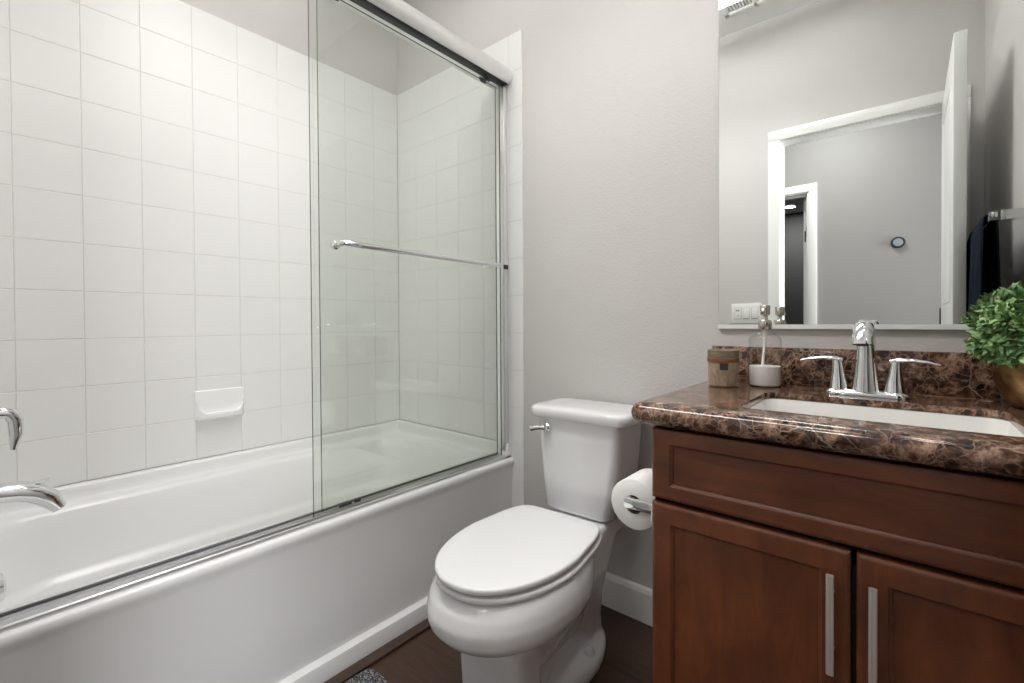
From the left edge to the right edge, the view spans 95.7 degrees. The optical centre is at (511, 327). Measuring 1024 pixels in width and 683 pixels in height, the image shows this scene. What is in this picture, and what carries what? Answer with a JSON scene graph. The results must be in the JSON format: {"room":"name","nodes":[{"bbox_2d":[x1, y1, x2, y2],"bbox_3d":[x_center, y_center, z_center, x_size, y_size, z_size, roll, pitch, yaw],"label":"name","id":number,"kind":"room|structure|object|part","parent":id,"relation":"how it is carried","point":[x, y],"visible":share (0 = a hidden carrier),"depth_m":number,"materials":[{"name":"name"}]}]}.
{"room":"bathroom","nodes":[
{"label":"bathroom","id":0,"kind":"room"},
{"bbox_2d":[0,0,399,487],"bbox_3d":[-1.177,-0.370,1.853,0.126,2.743,1.650,0,1,40],"label":"wall","id":1,"kind":"structure","parent":0,"point":[155,174],"depth_m":1.72,"materials":[{"name":"white tile"}]},
{"bbox_2d":[194,387,243,420],"bbox_3d":[-1.121,0.296,1.789,0.045,0.112,0.169,0,1,40],"label":"soap dish","id":2,"kind":"object","parent":1,"relation":"attached to","point":[226,402],"visible":1,"depth_m":1.79,"materials":[{"name":"white ceramic"}]},
{"bbox_2d":[346,604,652,682],"bbox_3d":[-2.079,1.072,-1.315,4.950,0.060,7.675,0,1,40],"label":"floor","id":3,"kind":"structure","parent":0,"point":[628,656],"depth_m":1.40,"materials":[{"name":"brown wood"}]},
{"bbox_2d":[0,420,513,682],"bbox_3d":[-0.783,0.750,1.610,0.792,0.504,1.520,0,1,40],"label":"bathtub","id":4,"kind":"object","parent":3,"relation":"on","point":[308,604],"visible":0.92,"depth_m":1.41,"materials":[{"name":"white ceramic"}]},
{"bbox_3d":[-1.228,0.625,1.113,0.072,0.072,0.016,0,1,40],"label":"overflow plate","id":5,"kind":"part","parent":4,"relation":"part of","materials":[{"name":"silver metal"}]},
{"bbox_2d":[0,0,512,632],"bbox_3d":[-0.518,-0.259,1.368,0.114,1.624,1.522,0,1,40],"label":"shower door","id":6,"kind":"structure","parent":4,"relation":"on","point":[398,17],"depth_m":1.52,"materials":[{"name":"silver metal"}]},
{"bbox_3d":[-0.517,-0.240,1.358,0.010,0.026,0.026,0,1,40],"label":"mounting knob","id":7,"kind":"part","parent":6,"relation":"part of","materials":[{"name":"silver metal"}]},
{"bbox_3d":[-0.309,-0.227,1.615,0.006,1.532,0.802,0,1,40],"label":"glass panel","id":8,"kind":"part","parent":6,"relation":"part of","materials":[{"name":"grey"}]},
{"bbox_3d":[-0.314,-0.227,1.643,0.006,1.532,0.766,0,1,40],"label":"glass panel","id":9,"kind":"part","parent":6,"relation":"part of","materials":[{"name":"grey"}]},
{"bbox_3d":[-0.528,-1.036,1.364,0.100,0.071,1.522,0,1,40],"label":"header rail","id":10,"kind":"part","parent":6,"relation":"part of","materials":[{"name":"silver metal"}]},
{"bbox_2d":[324,618,429,682],"bbox_3d":[-0.469,0.998,1.337,0.038,0.010,1.517,0,1,40],"label":"trim","id":11,"kind":"structure","parent":4,"relation":"attached to","point":[367,661],"depth_m":1.41,"materials":[{"name":"brown wood"}]},
{"bbox_2d":[345,669,389,682],"bbox_3d":[-0.474,1.000,0.911,0.498,0.014,0.766,0,1,40],"label":"bath mat","id":12,"kind":"object","parent":3,"relation":"on","point":[368,675],"visible":1,"depth_m":1.31,"materials":[{"name":"grey fabric"}]},
{"bbox_2d":[427,397,641,682],"bbox_3d":[0.096,0.631,1.323,0.375,0.738,0.800,0,1,37],"label":"toilet","id":13,"kind":"object","parent":3,"relation":"on","point":[517,591],"visible":0.99,"depth_m":1.20,"materials":[{"name":"white ceramic"}]},
{"bbox_3d":[0.008,0.567,1.206,0.338,0.019,0.470,0,1,37],"label":"lid","id":14,"kind":"part","parent":13,"relation":"part of","materials":[{"name":"white plastic"}]},
{"bbox_3d":[0.013,0.590,1.212,0.346,0.015,0.476,0,1,37],"label":"seat","id":15,"kind":"part","parent":13,"relation":"part of","materials":[{"name":"white plastic"}]},
{"bbox_3d":[0.088,0.800,1.311,0.368,0.401,0.762,0,1,37],"label":"bowl","id":16,"kind":"part","parent":13,"relation":"part of","materials":[{"name":"white ceramic"}]},
{"bbox_3d":[0.098,0.331,1.539,0.068,0.031,0.050,0,1,37],"label":"flush lever","id":17,"kind":"part","parent":13,"relation":"part of","materials":[{"name":"silver metal"}]},
{"bbox_3d":[0.258,0.279,1.546,0.358,0.042,0.219,0,1,37],"label":"tank lid","id":18,"kind":"part","parent":13,"relation":"part of","materials":[{"name":"white ceramic"}]},
{"bbox_3d":[0.258,0.449,1.547,0.306,0.304,0.202,0,1,37],"label":"tank","id":19,"kind":"part","parent":13,"relation":"part of","materials":[{"name":"white ceramic"}]},
{"bbox_2d":[652,425,1023,682],"bbox_3d":[0.721,0.606,0.967,0.682,0.789,0.556,0,1,40],"label":"vanity cabinet","id":20,"kind":"object","parent":3,"relation":"on","point":[773,562],"visible":0.96,"depth_m":0.80,"materials":[{"name":"brown wood"}]},
{"bbox_2d":[624,496,651,520],"bbox_3d":[0.325,0.404,1.092,0.083,0.042,0.143,0,1,40],"label":"toilet paper holder","id":21,"kind":"object","parent":20,"relation":"attached to","point":[631,502],"visible":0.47,"depth_m":1.06,"materials":[{"name":"silver metal"}]},
{"bbox_2d":[611,468,654,529],"bbox_3d":[0.317,0.413,1.119,0.117,0.117,0.105,0,1,40],"label":"toilet paper roll","id":22,"kind":"object","parent":21,"relation":"hanging from","point":[638,484],"visible":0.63,"depth_m":1.09,"materials":[{"name":"white paper"}]},
{"bbox_3d":[0.293,0.408,1.059,0.078,0.024,0.014,0,1,40],"label":"arm","id":23,"kind":"part","parent":21,"relation":"part of","materials":[{"name":"silver metal"}]},
{"bbox_3d":[0.441,0.631,0.896,0.348,0.513,0.020,0,1,40],"label":"door","id":24,"kind":"part","parent":20,"relation":"part of","materials":[{"name":"brown wood"}]},
{"bbox_2d":[631,346,1023,478],"bbox_3d":[0.703,0.133,0.978,0.724,0.146,0.552,0,1,40],"label":"countertop","id":25,"kind":"structure","parent":20,"relation":"on","point":[962,384],"depth_m":0.95,"materials":[{"name":"brown stone"}]},
{"bbox_2d":[707,349,739,387],"bbox_3d":[0.566,0.109,1.241,0.079,0.098,0.079,0,1,40],"label":"candle jar","id":26,"kind":"object","parent":25,"relation":"on","point":[723,364],"visible":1,"depth_m":1.21,"materials":[{"name":"brown wood"}]},
{"bbox_2d":[749,305,781,387],"bbox_3d":[0.674,0.050,1.234,0.077,0.215,0.077,0,1,-15],"label":"soap dispenser","id":27,"kind":"object","parent":25,"relation":"on","point":[762,375],"visible":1,"depth_m":1.22,"materials":[{"name":"clear glass"}]},
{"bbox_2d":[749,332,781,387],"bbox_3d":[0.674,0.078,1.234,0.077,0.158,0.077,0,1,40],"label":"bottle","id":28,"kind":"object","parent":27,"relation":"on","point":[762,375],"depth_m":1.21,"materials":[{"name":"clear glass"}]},
{"bbox_2d":[801,319,940,398],"bbox_3d":[0.817,0.070,1.070,0.177,0.176,0.193,0,1,-7],"label":"faucet","id":29,"kind":"object","parent":25,"relation":"on","point":[865,383],"visible":1,"depth_m":1.05,"materials":[{"name":"silver metal"}]},
{"bbox_3d":[0.755,0.076,1.129,0.086,0.014,0.023,0,1,40],"label":"lever","id":30,"kind":"part","parent":29,"relation":"part of","materials":[{"name":"silver metal"}]},
{"bbox_3d":[0.782,0.111,1.109,0.041,0.075,0.039,0,1,40],"label":"handle post","id":31,"kind":"part","parent":29,"relation":"part of","materials":[{"name":"silver metal"}]},
{"bbox_3d":[0.791,0.066,1.040,0.054,0.167,0.144,0,1,40],"label":"spout","id":32,"kind":"part","parent":29,"relation":"part of","materials":[{"name":"silver metal"}]},
{"bbox_3d":[0.822,0.151,1.076,0.158,0.014,0.052,0,1,40],"label":"plate","id":33,"kind":"part","parent":29,"relation":"part of","materials":[{"name":"silver metal"}]},
{"bbox_3d":[0.861,0.111,1.042,0.041,0.075,0.039,0,1,40],"label":"handle post","id":34,"kind":"part","parent":29,"relation":"part of","materials":[{"name":"silver metal"}]},
{"bbox_3d":[0.885,0.076,1.018,0.086,0.014,0.023,0,1,40],"label":"lever","id":35,"kind":"part","parent":29,"relation":"part of","materials":[{"name":"silver metal"}]},
{"bbox_2d":[749,398,1023,436],"bbox_3d":[0.700,0.254,0.910,0.453,0.158,0.312,0,1,40],"label":"sink","id":36,"kind":"object","parent":25,"relation":"in","point":[979,424],"visible":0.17,"depth_m":0.98,"materials":[{"name":"white porcelain"}]},
{"bbox_2d":[962,280,1023,408],"bbox_3d":[0.999,0.033,0.904,0.175,0.251,0.209,0,1,40],"label":"potted plant","id":37,"kind":"object","parent":25,"relation":"on","point":[989,341],"visible":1,"depth_m":0.90,"materials":[{"name":"green plant"}]},
{"bbox_3d":[1.023,0.102,0.897,0.129,0.113,0.129,0,1,40],"label":"pot","id":38,"kind":"part","parent":37,"relation":"part of","materials":[{"name":"gold metal"}]},
{"bbox_3d":[0.536,0.494,0.779,0.012,0.166,0.032,0,1,40],"label":"handle","id":39,"kind":"part","parent":20,"relation":"part of","materials":[{"name":"silver metal"}]},
{"bbox_3d":[0.564,0.292,0.785,0.678,0.149,0.020,0,1,40],"label":"drawer","id":40,"kind":"part","parent":20,"relation":"part of","materials":[{"name":"brown wood"}]},
{"bbox_3d":[0.579,0.496,0.742,0.012,0.166,0.032,0,1,40],"label":"handle","id":41,"kind":"part","parent":20,"relation":"part of","materials":[{"name":"silver metal"}]},
{"bbox_3d":[0.701,0.632,0.674,0.322,0.513,0.020,0,1,40],"label":"door","id":42,"kind":"part","parent":20,"relation":"part of","materials":[{"name":"brown wood"}]},
{"bbox_2d":[397,0,971,588],"bbox_3d":[0.316,-0.378,1.738,2.546,2.743,0.126,0,1,40],"label":"wall","id":43,"kind":"structure","parent":0,"point":[613,105],"depth_m":1.75,"materials":[{"name":"beige paint"}]},
{"bbox_2d":[602,572,652,626],"bbox_3d":[0.345,0.936,1.651,0.774,0.117,0.014,0,1,40],"label":"baseboard","id":44,"kind":"structure","parent":43,"relation":"attached to","point":[634,600],"depth_m":1.59,"materials":[{"name":"white"}]},
{"bbox_2d":[712,346,1003,399],"bbox_3d":[0.880,0.107,1.176,0.712,0.100,0.020,0,1,40],"label":"backsplash","id":45,"kind":"structure","parent":43,"relation":"attached to","point":[958,374],"depth_m":1.11,"materials":[{"name":"brown stone"}]},
{"bbox_2d":[718,0,1023,329],"bbox_3d":[0.885,-0.559,1.168,0.696,1.128,0.010,0,1,40],"label":"mirror","id":46,"kind":"object","parent":43,"relation":"attached to","point":[871,152],"visible":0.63,"depth_m":1.16,"materials":[{"name":"silver metal"}]},
{"bbox_3d":[0.888,-0.001,1.174,0.696,0.012,0.010,0,1,40],"label":"rail","id":47,"kind":"part","parent":46,"relation":"part of","materials":[{"name":"silver metal"}]},
{"bbox_3d":[-0.187,-0.355,0.004,3.792,2.743,0.122,0,1,40],"label":"wall","id":48,"kind":"structure","parent":0,"visible":0},
{"bbox_2d":[0,407,23,449],"bbox_3d":[-1.244,0.222,1.085,0.150,0.154,0.138,0,1,40],"label":"handle","id":49,"kind":"object","parent":48,"relation":"attached to","point":[15,424],"visible":1,"depth_m":1.12,"materials":[{"name":"silver metal"}]},
{"bbox_2d":[0,477,65,511],"bbox_3d":[-1.221,0.416,1.113,0.080,0.103,0.213,0,1,40],"label":"tub spout","id":50,"kind":"object","parent":48,"relation":"attached to","point":[37,493],"visible":1,"depth_m":1.13,"materials":[{"name":"silver metal"}]},
{"bbox_3d":[-1.179,0.392,1.161,0.024,0.025,0.031,0,1,40],"label":"diverter knob","id":51,"kind":"part","parent":50,"relation":"part of","materials":[{"name":"silver metal"}]}
]}

